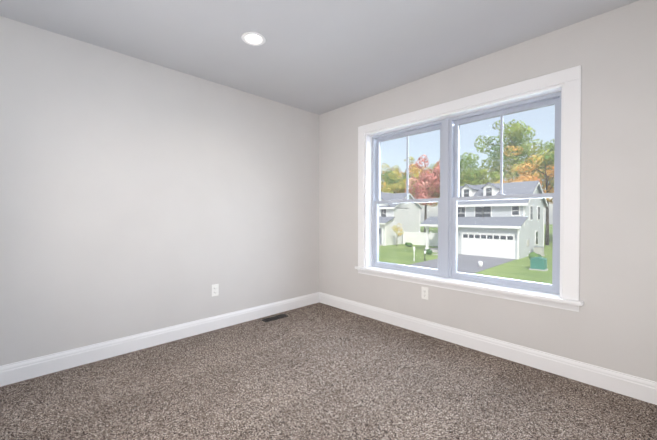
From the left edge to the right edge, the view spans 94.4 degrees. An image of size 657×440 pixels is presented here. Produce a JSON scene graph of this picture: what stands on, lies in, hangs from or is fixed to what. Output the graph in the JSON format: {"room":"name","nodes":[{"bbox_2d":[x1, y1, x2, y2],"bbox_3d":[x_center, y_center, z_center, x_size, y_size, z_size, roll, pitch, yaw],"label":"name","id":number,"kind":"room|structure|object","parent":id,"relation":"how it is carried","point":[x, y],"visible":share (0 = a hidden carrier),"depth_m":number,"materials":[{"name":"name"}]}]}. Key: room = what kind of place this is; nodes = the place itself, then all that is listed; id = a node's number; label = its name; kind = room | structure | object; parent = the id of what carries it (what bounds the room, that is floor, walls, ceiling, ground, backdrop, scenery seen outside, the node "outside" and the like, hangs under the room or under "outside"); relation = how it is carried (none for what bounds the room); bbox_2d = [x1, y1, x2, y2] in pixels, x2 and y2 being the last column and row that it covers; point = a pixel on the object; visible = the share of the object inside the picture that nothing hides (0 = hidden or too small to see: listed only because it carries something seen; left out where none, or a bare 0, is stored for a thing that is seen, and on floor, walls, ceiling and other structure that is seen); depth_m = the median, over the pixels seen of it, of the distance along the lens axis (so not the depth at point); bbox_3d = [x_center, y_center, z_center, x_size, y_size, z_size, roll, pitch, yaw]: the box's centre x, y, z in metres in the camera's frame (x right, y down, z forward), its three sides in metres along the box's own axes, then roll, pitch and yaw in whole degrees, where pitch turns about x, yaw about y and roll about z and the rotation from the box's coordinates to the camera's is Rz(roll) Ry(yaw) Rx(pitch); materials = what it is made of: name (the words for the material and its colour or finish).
{"room":"empty bedroom","nodes":[
{"label":"empty bedroom","id":0,"kind":"room"},
{"bbox_2d":[0,16,318,365],"bbox_3d":[-1.244,-0.134,2.994,3.377,2.440,0.150,-1,1,-44],"label":"wall","id":1,"kind":"structure","parent":0,"point":[138,196],"depth_m":2.53,"materials":[{"name":"paint"}]},
{"bbox_2d":[0,292,319,386],"bbox_3d":[-1.204,1.020,2.931,2.970,0.132,0.015,-1,1,-44],"label":"baseboard","id":2,"kind":"structure","parent":1,"relation":"attached to","point":[19,371],"depth_m":2.53,"materials":[{"name":"white wood"}]},
{"bbox_2d":[212,284,218,296],"bbox_3d":[-1.122,0.695,3.012,0.070,0.115,0.008,-1,1,-44],"label":"outlet","id":3,"kind":"object","parent":1,"relation":"attached to","point":[215,289],"visible":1,"depth_m":3.01,"materials":[{"name":"white plastic"}]},
{"bbox_2d":[0,0,638,114],"bbox_3d":[0.140,-1.411,1.500,3.427,0.150,4.300,-1,1,-44],"label":"ceiling","id":4,"kind":"structure","parent":0,"point":[319,57],"depth_m":2.19,"materials":[{"name":"paint"}]},
{"bbox_2d":[241,32,265,45],"bbox_3d":[-0.556,-1.393,2.260,0.176,0.105,0.176,-1,1,-44],"label":"recessed light","id":5,"kind":"object","parent":4,"relation":"in","point":[254,38],"visible":0.75,"depth_m":2.29,"materials":[{"name":"white"}]},
{"bbox_2d":[0,302,656,439],"bbox_3d":[0.140,1.179,1.532,3.427,0.150,4.300,-1,1,-44],"label":"floor","id":6,"kind":"structure","parent":0,"point":[319,371],"depth_m":1.92,"materials":[{"name":"carpet"}]},
{"bbox_2d":[262,314,287,321],"bbox_3d":[-0.588,1.078,3.348,0.290,0.006,0.100,-1,1,-44],"label":"air vent register","id":7,"kind":"object","parent":6,"relation":"on","point":[273,318],"visible":1,"depth_m":3.33,"materials":[{"name":"brown metal"}]},
{"bbox_2d":[319,0,656,381],"bbox_3d":[1.304,-0.130,2.634,0.200,2.440,3.900,-1,1,-44],"label":"wall","id":8,"kind":"structure","parent":0,"point":[611,324],"depth_m":2.04,"materials":[{"name":"paint"}]},
{"bbox_2d":[421,287,427,299],"bbox_3d":[0.917,0.697,2.896,0.008,0.115,0.070,-1,1,-44],"label":"outlet","id":9,"kind":"object","parent":8,"relation":"attached to","point":[424,292],"visible":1,"depth_m":2.90,"materials":[{"name":"white plastic"}]},
{"bbox_2d":[357,65,580,311],"bbox_3d":[1.091,-0.218,2.833,0.230,1.668,1.965,-1,1,-44],"label":"window","id":10,"kind":"structure","parent":8,"relation":"in","point":[449,198],"depth_m":2.60,"materials":[{"name":"grey plastic"}]},
{"bbox_2d":[355,266,583,305],"bbox_3d":[1.084,0.553,2.836,0.248,0.026,2.015,-1,1,-44],"label":"sill","id":11,"kind":"structure","parent":8,"relation":"attached to","point":[515,291],"depth_m":2.52,"materials":[{"name":"white wood"}]},
{"bbox_2d":[320,292,656,404],"bbox_3d":[1.226,1.025,2.573,0.015,0.132,3.900,-1,1,-44],"label":"baseboard","id":12,"kind":"structure","parent":8,"relation":"attached to","point":[639,388],"depth_m":2.33,"materials":[{"name":"white wood"}]},
{"label":"outside","id":13,"kind":"structure","parent":0,"visible":0},
{"bbox_2d":[379,222,552,283],"bbox_3d":[39.108,2.864,90.213,164.000,0.300,250.000,-1,1,-44],"label":"lawn","id":14,"kind":"structure","parent":13,"point":[421,248],"depth_m":26.28,"materials":[{"name":"green plant"}]},
{"bbox_2d":[381,181,402,193],"bbox_3d":[9.915,-3.584,60.086,8.830,13.336,8.540,-1,1,-44],"label":"tree","id":15,"kind":"object","parent":14,"relation":"on","point":[389,188],"depth_m":59.35,"materials":[{"name":"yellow plant"}]},
{"bbox_2d":[381,170,410,192],"bbox_3d":[13.746,-4.219,69.525,10.221,14.374,11.123,-1,1,-44],"label":"tree","id":16,"kind":"object","parent":14,"relation":"on","point":[392,180],"depth_m":68.48,"materials":[{"name":"green plant"}]},
{"bbox_2d":[391,223,403,235],"bbox_3d":[8.846,1.869,38.729,1.349,2.954,1.758,-1,1,-44],"label":"tree","id":17,"kind":"object","parent":14,"relation":"on","point":[395,230],"depth_m":38.77,"materials":[{"name":"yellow plant"}]},
{"bbox_2d":[379,192,422,245],"bbox_3d":[7.098,-0.387,45.903,9.700,7.290,10.410,-1,1,-44],"label":"house","id":18,"kind":"structure","parent":14,"relation":"on","point":[399,215],"depth_m":41.91,"materials":[{"name":"white"}]},
{"bbox_2d":[381,163,420,192],"bbox_3d":[17.687,-5.825,76.532,11.193,17.412,10.574,-1,1,-44],"label":"tree","id":19,"kind":"object","parent":14,"relation":"on","point":[390,168],"depth_m":76.00,"materials":[{"name":"green plant"}]},
{"bbox_2d":[388,162,439,206],"bbox_3d":[18.087,-4.258,60.578,11.355,14.670,10.575,-1,1,-44],"label":"tree","id":20,"kind":"object","parent":14,"relation":"on","point":[402,184],"depth_m":59.24,"materials":[{"name":"green plant"}]},
{"bbox_2d":[403,231,437,245],"bbox_3d":[12.337,2.398,39.398,0.170,1.880,6.170,-1,1,-44],"label":"fence","id":21,"kind":"object","parent":14,"relation":"on","point":[411,236],"depth_m":39.81,"materials":[{"name":"white"}]},
{"bbox_2d":[404,155,439,232],"bbox_3d":[17.208,-3.909,53.700,7.996,14.143,9.542,-1,1,-44],"label":"tree","id":22,"kind":"object","parent":14,"relation":"on","point":[427,177],"depth_m":51.58,"materials":[{"name":"red plant"}]},
{"bbox_2d":[404,157,439,218],"bbox_3d":[21.727,-5.428,67.663,10.661,16.836,12.267,-1,1,-44],"label":"tree","id":23,"kind":"object","parent":14,"relation":"on","point":[414,165],"depth_m":67.60,"materials":[{"name":"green plant"}]},
{"bbox_2d":[428,155,478,202],"bbox_3d":[26.239,-5.938,65.336,11.938,17.914,11.894,-1,1,-44],"label":"tree","id":24,"kind":"object","parent":14,"relation":"on","point":[460,168],"depth_m":63.84,"materials":[{"name":"green plant"}]},
{"bbox_2d":[409,254,515,273],"bbox_3d":[-10.694,3.287,42.386,21.900,0.030,250.000,-1,1,-44],"label":"driveway","id":25,"kind":"structure","parent":14,"relation":"on","point":[472,265],"depth_m":24.45,"materials":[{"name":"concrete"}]},
{"bbox_2d":[439,158,493,186],"bbox_3d":[25.043,-3.911,55.332,9.647,14.106,10.308,-1,1,-44],"label":"tree","id":26,"kind":"object","parent":14,"relation":"on","point":[465,168],"depth_m":53.20,"materials":[{"name":"green plant"}]},
{"bbox_2d":[439,152,505,185],"bbox_3d":[22.900,-3.286,47.254,10.518,13.054,8.876,-1,1,-44],"label":"tree","id":27,"kind":"object","parent":14,"relation":"on","point":[481,180],"depth_m":45.47,"materials":[{"name":"green plant"}]},
{"bbox_2d":[420,180,547,259],"bbox_3d":[17.284,-0.291,33.059,10.600,7.415,10.350,-1,1,-44],"label":"house","id":28,"kind":"structure","parent":14,"relation":"on","point":[471,227],"depth_m":29.67,"materials":[{"name":"grey"}]},
{"bbox_2d":[479,145,540,182],"bbox_3d":[35.249,-5.747,58.237,12.567,17.707,10.649,-1,1,-44],"label":"tree","id":29,"kind":"object","parent":14,"relation":"on","point":[506,181],"depth_m":56.26,"materials":[{"name":"green plant"}]},
{"bbox_2d":[474,119,553,188],"bbox_3d":[29.369,-5.891,48.174,12.521,18.242,12.664,-1,1,-44],"label":"tree","id":30,"kind":"object","parent":14,"relation":"on","point":[517,130],"depth_m":45.61,"materials":[{"name":"green plant"}]},
{"bbox_2d":[492,172,539,183],"bbox_3d":[25.243,-1.757,41.768,6.038,10.131,7.074,-1,1,-44],"label":"tree","id":31,"kind":"object","parent":14,"relation":"on","point":[515,180],"depth_m":40.09,"materials":[{"name":"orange plant"}]},
{"bbox_2d":[503,146,553,244],"bbox_3d":[28.550,-3.621,40.871,7.985,13.881,9.087,-1,1,-44],"label":"tree","id":32,"kind":"object","parent":14,"relation":"on","point":[550,180],"depth_m":40.51,"materials":[{"name":"orange plant"}]},
{"bbox_2d":[529,252,541,258],"bbox_3d":[17.935,3.171,26.411,0.952,0.824,0.948,-1,1,-44],"label":"bush","id":33,"kind":"object","parent":14,"relation":"on","point":[533,254],"depth_m":26.22,"materials":[{"name":"green plant"}]},
{"bbox_2d":[529,257,547,270],"bbox_3d":[15.021,3.105,21.741,0.900,0.900,1.000,-1,1,-44],"label":"utility box","id":34,"kind":"object","parent":14,"relation":"on","point":[538,262],"depth_m":21.47,"materials":[{"name":"teal metal"}]},
{"bbox_2d":[530,139,554,189],"bbox_3d":[37.255,-5.587,47.604,11.663,17.648,10.996,-1,1,-44],"label":"tree","id":35,"kind":"object","parent":14,"relation":"on","point":[549,146],"depth_m":48.06,"materials":[{"name":"green plant"}]},
{"bbox_2d":[540,151,553,187],"bbox_3d":[34.812,-5.593,39.459,9.391,17.859,12.408,-1,1,-44],"label":"tree","id":36,"kind":"object","parent":14,"relation":"on","point":[549,156],"depth_m":41.91,"materials":[{"name":"green plant"}]}
]}

